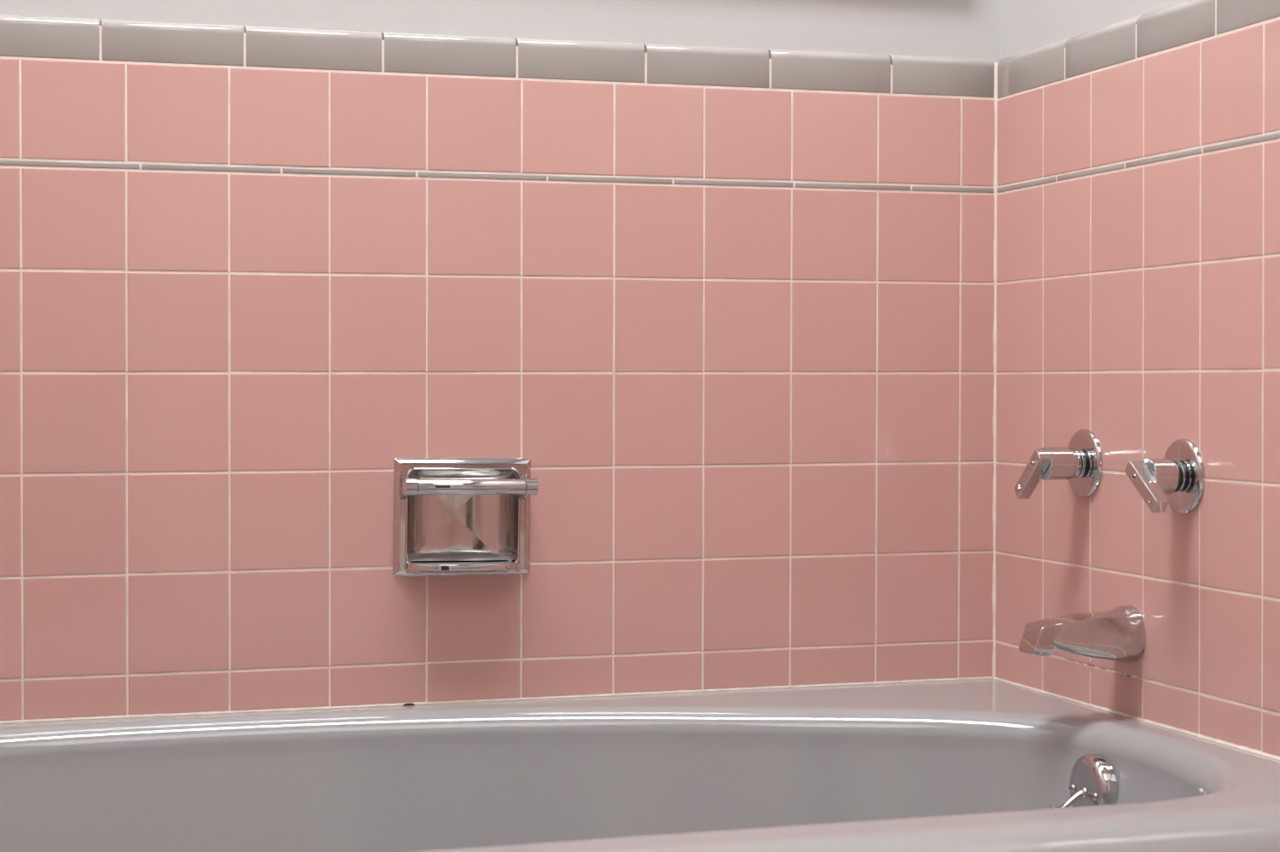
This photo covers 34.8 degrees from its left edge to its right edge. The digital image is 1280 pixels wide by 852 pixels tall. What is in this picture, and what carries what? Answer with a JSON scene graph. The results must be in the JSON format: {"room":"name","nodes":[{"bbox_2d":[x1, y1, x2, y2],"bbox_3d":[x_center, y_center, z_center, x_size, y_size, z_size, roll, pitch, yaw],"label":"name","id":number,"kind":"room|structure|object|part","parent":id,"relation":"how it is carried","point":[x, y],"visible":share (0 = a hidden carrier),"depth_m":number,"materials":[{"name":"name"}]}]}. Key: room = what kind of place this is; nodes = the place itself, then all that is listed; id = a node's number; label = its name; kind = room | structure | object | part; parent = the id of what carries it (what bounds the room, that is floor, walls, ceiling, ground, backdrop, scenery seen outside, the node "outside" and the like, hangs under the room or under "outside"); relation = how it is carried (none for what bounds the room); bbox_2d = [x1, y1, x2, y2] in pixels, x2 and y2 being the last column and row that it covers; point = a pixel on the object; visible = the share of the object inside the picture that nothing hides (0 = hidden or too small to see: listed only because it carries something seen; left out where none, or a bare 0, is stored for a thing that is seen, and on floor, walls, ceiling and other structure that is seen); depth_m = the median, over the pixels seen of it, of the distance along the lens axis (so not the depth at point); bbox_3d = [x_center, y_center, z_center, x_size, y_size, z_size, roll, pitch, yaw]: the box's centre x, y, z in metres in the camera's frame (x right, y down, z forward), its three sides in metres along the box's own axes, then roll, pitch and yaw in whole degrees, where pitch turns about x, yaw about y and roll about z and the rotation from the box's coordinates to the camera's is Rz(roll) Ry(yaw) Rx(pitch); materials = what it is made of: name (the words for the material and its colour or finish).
{"room":"bathroom","nodes":[
{"label":"bathroom","id":0,"kind":"room"},
{"bbox_2d":[0,0,1000,721],"bbox_3d":[-0.307,-0.656,2.344,1.720,2.750,0.120,0,1,-17],"label":"wall","id":1,"kind":"structure","parent":0,"point":[721,271],"depth_m":2.33,"materials":[{"name":"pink tile"}]},
{"bbox_2d":[392,458,538,575],"bbox_3d":[-0.201,0.103,2.324,0.158,0.133,0.102,0,1,-17],"label":"soap dish","id":2,"kind":"object","parent":1,"relation":"attached to","point":[452,516],"visible":1,"depth_m":2.34,"materials":[{"name":"silver metal"}]},
{"bbox_3d":[-0.259,0.069,2.285,0.013,0.028,0.040,0,1,-17],"label":"bar arm","id":3,"kind":"part","parent":2,"relation":"part of","materials":[{"name":"silver metal"}]},
{"bbox_2d":[410,561,512,564],"bbox_3d":[-0.199,0.157,2.317,0.127,0.001,0.049,0,1,-17],"label":"tray","id":4,"kind":"object","parent":2,"relation":"on","point":[411,562],"depth_m":2.33,"materials":[{"name":"silver metal"}]},
{"bbox_2d":[405,560,520,575],"bbox_3d":[-0.199,0.160,2.315,0.132,0.011,0.052,0,1,-17],"label":"soap shelf","id":5,"kind":"object","parent":2,"relation":"attached to","point":[412,567],"depth_m":2.30,"materials":[{"name":"silver metal"}]},
{"bbox_3d":[-0.130,0.070,2.324,0.013,0.028,0.040,0,1,-17],"label":"bar arm","id":6,"kind":"part","parent":2,"relation":"part of","materials":[{"name":"silver metal"}]},
{"bbox_2d":[0,676,994,724],"bbox_3d":[-0.337,0.316,2.291,1.619,0.006,0.006,0,1,-17],"label":"trim","id":7,"kind":"structure","parent":1,"relation":"attached to","point":[67,719],"depth_m":2.33,"materials":[{"name":"white"}]},
{"bbox_2d":[992,62,998,678],"bbox_3d":[0.438,-0.067,2.517,0.007,0.760,0.006,0,1,-17],"label":"trim","id":8,"kind":"structure","parent":1,"relation":"attached to","point":[995,183],"depth_m":2.52,"materials":[{"name":"beige tile"}]},
{"bbox_2d":[994,0,1279,756],"bbox_3d":[0.941,-0.630,1.044,0.120,2.750,3.111,0,1,-17],"label":"wall","id":9,"kind":"structure","parent":0,"point":[1138,141],"depth_m":2.17,"materials":[{"name":"tile"}]},
{"bbox_2d":[1013,429,1102,499],"bbox_3d":[0.469,0.043,2.298,0.068,0.080,0.083,0,1,-17],"label":"handle","id":10,"kind":"object","parent":9,"relation":"attached to","point":[1079,463],"visible":1,"depth_m":2.29,"materials":[{"name":"silver metal"}]},
{"bbox_2d":[1018,605,1146,663],"bbox_3d":[0.471,0.225,2.195,0.127,0.062,0.062,0,1,-17],"label":"tub spout","id":11,"kind":"object","parent":9,"relation":"attached to","point":[1118,634],"visible":1,"depth_m":2.18,"materials":[{"name":"silver metal"}]},
{"bbox_2d":[994,677,1279,761],"bbox_3d":[0.553,0.316,2.142,0.006,0.013,0.800,0,1,-17],"label":"trim","id":12,"kind":"structure","parent":9,"relation":"attached to","point":[1243,748],"depth_m":2.16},
{"bbox_2d":[1124,438,1204,513],"bbox_3d":[0.534,0.052,2.098,0.060,0.077,0.082,0,1,-17],"label":"handle","id":13,"kind":"object","parent":9,"relation":"attached to","point":[1177,480],"visible":1,"depth_m":2.09,"materials":[{"name":"silver metal"}]},
{"bbox_3d":[0.109,0.799,0.817,1.860,0.100,3.340,0,1,-17],"label":"floor","id":14,"kind":"structure","parent":0,"visible":0},
{"bbox_2d":[0,679,1279,851],"bbox_3d":[-0.215,0.522,1.890,1.619,0.406,0.846,0,1,-17],"label":"bathtub","id":15,"kind":"object","parent":14,"relation":"on","point":[968,765],"visible":1,"depth_m":2.23,"materials":[{"name":"grey ceramic"}]},
{"bbox_2d":[1049,754,1118,808],"bbox_3d":[0.455,0.385,2.142,0.058,0.080,0.080,0,1,-17],"label":"overflow plate","id":16,"kind":"object","parent":15,"relation":"attached to","point":[1092,781],"visible":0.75,"depth_m":2.13,"materials":[{"name":"silver metal"}]},
{"bbox_3d":[0.447,0.391,2.139,0.040,0.024,0.014,0,1,-17],"label":"trip lever","id":17,"kind":"part","parent":16,"relation":"part of","materials":[{"name":"silver metal"}]},
{"bbox_3d":[0.474,0.385,2.147,0.018,0.080,0.080,0,1,-17],"label":"plate","id":18,"kind":"part","parent":16,"relation":"part of","materials":[{"name":"silver metal"}]}
]}

